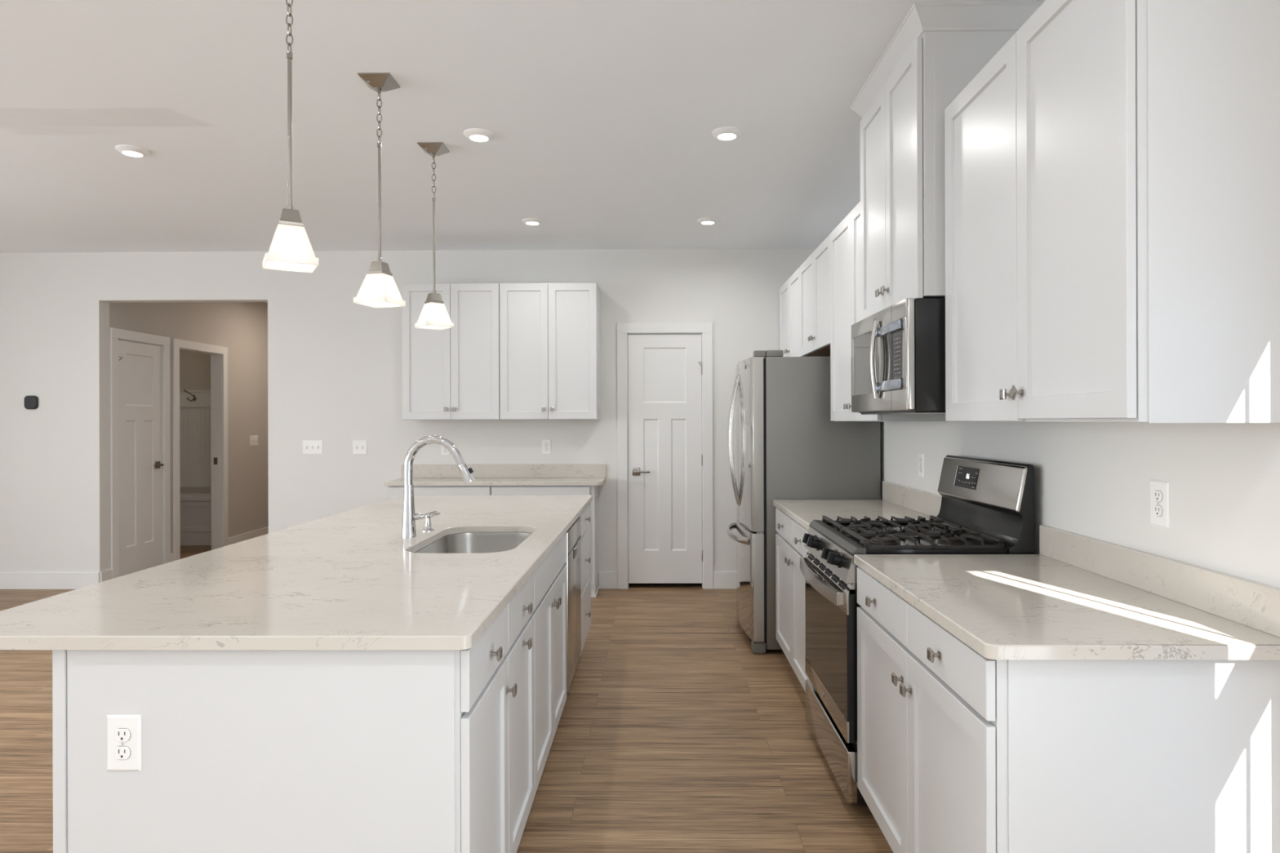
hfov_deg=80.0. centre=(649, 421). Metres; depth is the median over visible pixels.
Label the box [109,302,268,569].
wall
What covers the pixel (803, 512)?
countertop
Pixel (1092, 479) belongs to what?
wall
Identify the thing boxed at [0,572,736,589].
baseboard
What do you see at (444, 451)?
outlet
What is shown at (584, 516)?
base cabinet
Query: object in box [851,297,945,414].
microwave
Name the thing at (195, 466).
wall panel
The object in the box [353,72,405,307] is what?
pendant light
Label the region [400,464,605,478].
backsplash
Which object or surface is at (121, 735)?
receptacle
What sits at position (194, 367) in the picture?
wall
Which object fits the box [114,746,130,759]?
receptacle
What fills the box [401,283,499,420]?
upper cabinet
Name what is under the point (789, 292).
upper cabinet
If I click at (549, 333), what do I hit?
upper cabinet
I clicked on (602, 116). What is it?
ceiling
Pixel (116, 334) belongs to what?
trim
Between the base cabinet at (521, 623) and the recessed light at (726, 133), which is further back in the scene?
the recessed light at (726, 133)
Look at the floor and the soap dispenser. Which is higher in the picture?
the soap dispenser
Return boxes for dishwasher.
[564,516,581,692]
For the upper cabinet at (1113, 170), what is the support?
attached to the wall at (1092, 479)
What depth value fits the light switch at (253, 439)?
8.73 m
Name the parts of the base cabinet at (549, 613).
door, drawer, knob, knob, door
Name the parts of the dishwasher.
pocket handle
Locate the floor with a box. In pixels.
[0,545,893,852]
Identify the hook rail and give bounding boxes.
[179,389,210,407]
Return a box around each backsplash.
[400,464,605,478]
[882,480,942,516]
[1039,524,1279,637]
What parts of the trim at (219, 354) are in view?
strike plate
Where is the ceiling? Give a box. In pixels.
[0,0,1045,302]
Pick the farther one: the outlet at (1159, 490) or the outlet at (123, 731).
the outlet at (1159, 490)
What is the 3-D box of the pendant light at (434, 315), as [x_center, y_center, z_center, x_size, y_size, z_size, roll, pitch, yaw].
[-1.106,-0.947,3.922,0.176,0.930,0.176,0,0,-27]
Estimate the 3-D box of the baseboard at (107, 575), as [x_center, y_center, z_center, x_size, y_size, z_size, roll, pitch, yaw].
[-4.525,1.320,8.082,0.014,0.137,3.530,0,0,1]
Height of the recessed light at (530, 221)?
0.022 m
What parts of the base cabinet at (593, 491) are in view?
drawer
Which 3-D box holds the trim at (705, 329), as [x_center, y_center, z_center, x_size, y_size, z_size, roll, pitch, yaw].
[0.132,0.284,6.314,0.782,2.181,0.129,0,0,1]
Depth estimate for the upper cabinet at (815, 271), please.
4.72 m
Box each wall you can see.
[0,248,816,572]
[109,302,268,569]
[179,350,211,493]
[880,421,1279,587]
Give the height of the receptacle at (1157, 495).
0.028 m
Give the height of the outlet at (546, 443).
0.122 m
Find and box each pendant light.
[262,0,318,272]
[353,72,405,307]
[414,142,453,329]
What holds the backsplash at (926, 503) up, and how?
attached to the wall at (1092, 479)
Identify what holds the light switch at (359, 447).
attached to the wall at (335, 362)
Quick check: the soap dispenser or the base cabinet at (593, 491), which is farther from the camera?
the base cabinet at (593, 491)
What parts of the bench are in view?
seat, panel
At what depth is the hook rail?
8.93 m
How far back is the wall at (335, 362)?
6.30 m
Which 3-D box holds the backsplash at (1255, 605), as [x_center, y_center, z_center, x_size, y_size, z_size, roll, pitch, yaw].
[1.347,0.407,2.089,0.022,0.100,1.066,0,0,1]
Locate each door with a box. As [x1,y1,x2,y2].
[118,339,164,577]
[627,333,702,583]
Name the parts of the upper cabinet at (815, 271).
door, door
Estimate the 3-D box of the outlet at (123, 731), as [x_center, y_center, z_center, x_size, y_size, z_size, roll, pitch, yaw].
[-1.154,0.707,1.672,0.075,0.122,0.009,0,0,1]
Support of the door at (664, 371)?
in the wall at (335, 362)
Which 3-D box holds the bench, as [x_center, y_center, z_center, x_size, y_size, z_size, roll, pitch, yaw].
[-5.564,1.119,8.743,1.825,0.545,0.429,0,0,1]
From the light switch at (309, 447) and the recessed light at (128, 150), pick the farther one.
the light switch at (309, 447)
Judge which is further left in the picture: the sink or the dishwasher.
the sink
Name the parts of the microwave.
handle, door, frame, control panel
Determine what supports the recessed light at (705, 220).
in the ceiling
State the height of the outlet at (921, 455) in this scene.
0.122 m
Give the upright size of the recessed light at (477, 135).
0.022 m
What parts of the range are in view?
knob, knob, handle, rail, knob, rail, control panel, oven door, drawer, knob, trim, burner, burner, burner, burner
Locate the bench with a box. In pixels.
[179,493,211,545]
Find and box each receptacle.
[114,728,130,742]
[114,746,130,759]
[1153,490,1162,502]
[1153,504,1163,516]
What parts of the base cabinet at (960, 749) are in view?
knob, drawer, door, knob, knob, knob, drawer, door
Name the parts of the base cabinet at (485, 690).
drawer, door, knob, knob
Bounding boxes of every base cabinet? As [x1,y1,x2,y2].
[387,485,491,498]
[460,604,516,852]
[491,484,599,597]
[504,572,534,852]
[531,532,566,795]
[579,503,591,655]
[775,507,808,692]
[857,566,1279,852]
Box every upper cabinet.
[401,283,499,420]
[499,282,599,419]
[778,266,799,356]
[800,234,830,356]
[830,201,946,421]
[849,1,1044,320]
[944,0,1279,422]
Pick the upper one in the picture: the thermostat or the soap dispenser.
the thermostat
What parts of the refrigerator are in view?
handle, handle, door, handle, freezer drawer, door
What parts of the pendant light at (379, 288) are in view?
chain, lamp shade, rod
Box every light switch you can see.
[249,435,257,445]
[302,440,323,454]
[352,440,367,454]
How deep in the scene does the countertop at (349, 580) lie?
2.10 m
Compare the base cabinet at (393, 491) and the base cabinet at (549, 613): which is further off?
the base cabinet at (393, 491)
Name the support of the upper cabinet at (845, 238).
attached to the wall at (1092, 479)
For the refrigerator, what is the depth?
4.48 m
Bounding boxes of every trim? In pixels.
[110,327,170,578]
[172,337,228,560]
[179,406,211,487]
[617,322,713,589]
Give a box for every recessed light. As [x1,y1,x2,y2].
[115,144,149,157]
[463,128,494,142]
[521,217,542,225]
[697,217,718,224]
[711,126,742,140]
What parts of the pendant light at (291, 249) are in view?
chain, rod, lamp shade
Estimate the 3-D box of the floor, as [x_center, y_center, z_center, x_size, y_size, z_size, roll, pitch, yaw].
[-2.571,1.408,3.127,8.385,0.050,13.800,0,0,1]
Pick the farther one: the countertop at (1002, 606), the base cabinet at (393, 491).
the base cabinet at (393, 491)
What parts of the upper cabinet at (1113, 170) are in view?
door, knob, knob, door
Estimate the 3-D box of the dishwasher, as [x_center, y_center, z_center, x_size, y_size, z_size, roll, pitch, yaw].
[-0.668,0.941,3.789,0.620,0.872,0.596,0,0,1]
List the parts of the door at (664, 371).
handle, lever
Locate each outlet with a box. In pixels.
[106,715,141,771]
[440,444,449,455]
[542,439,551,453]
[918,453,924,477]
[1150,479,1169,528]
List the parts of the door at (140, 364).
handle, lever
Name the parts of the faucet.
lever, spout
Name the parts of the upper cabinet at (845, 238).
door, knob, door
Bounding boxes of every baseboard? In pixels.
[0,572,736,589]
[99,526,268,582]
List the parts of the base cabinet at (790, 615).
drawer, door, knob, knob, drawer, door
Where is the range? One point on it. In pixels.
(987, 507)
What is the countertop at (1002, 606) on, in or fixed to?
on the base cabinet at (960, 749)
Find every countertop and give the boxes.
[0,495,592,649]
[384,477,605,485]
[773,499,929,530]
[853,554,1279,659]
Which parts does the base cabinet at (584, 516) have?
drawer, drawer, drawer, knob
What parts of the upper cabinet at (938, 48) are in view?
door, knob, knob, door, crown moulding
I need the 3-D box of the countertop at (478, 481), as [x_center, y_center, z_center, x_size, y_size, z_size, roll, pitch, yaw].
[-1.200,0.480,6.078,1.682,0.030,0.406,0,0,1]
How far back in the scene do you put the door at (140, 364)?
6.82 m
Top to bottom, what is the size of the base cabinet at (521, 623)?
0.884 m
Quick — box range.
[800,454,1034,804]
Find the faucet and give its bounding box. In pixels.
[401,435,475,537]
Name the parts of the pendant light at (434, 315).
rod, chain, lamp shade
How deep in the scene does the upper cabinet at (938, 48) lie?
2.66 m
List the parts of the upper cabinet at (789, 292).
door, door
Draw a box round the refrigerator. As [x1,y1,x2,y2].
[726,350,880,653]
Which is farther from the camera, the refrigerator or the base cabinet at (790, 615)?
the refrigerator
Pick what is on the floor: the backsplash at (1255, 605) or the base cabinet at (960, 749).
the base cabinet at (960, 749)
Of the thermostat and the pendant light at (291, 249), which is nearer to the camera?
the pendant light at (291, 249)
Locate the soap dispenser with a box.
[422,512,440,531]
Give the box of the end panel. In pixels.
[52,649,462,852]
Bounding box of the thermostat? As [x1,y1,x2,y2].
[24,395,38,408]
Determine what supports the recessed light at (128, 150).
in the ceiling
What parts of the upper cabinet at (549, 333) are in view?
door, door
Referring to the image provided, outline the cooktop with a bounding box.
[826,522,1007,554]
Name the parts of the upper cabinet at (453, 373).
door, door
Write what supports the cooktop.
in the range
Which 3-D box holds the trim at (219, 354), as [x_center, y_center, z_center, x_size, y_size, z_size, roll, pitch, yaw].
[-4.587,0.298,7.727,0.134,2.181,0.904,0,0,1]
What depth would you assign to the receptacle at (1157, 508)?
2.02 m
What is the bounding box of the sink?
[414,532,532,553]
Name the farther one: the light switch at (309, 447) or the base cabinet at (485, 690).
the light switch at (309, 447)
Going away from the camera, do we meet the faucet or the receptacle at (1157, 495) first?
the receptacle at (1157, 495)

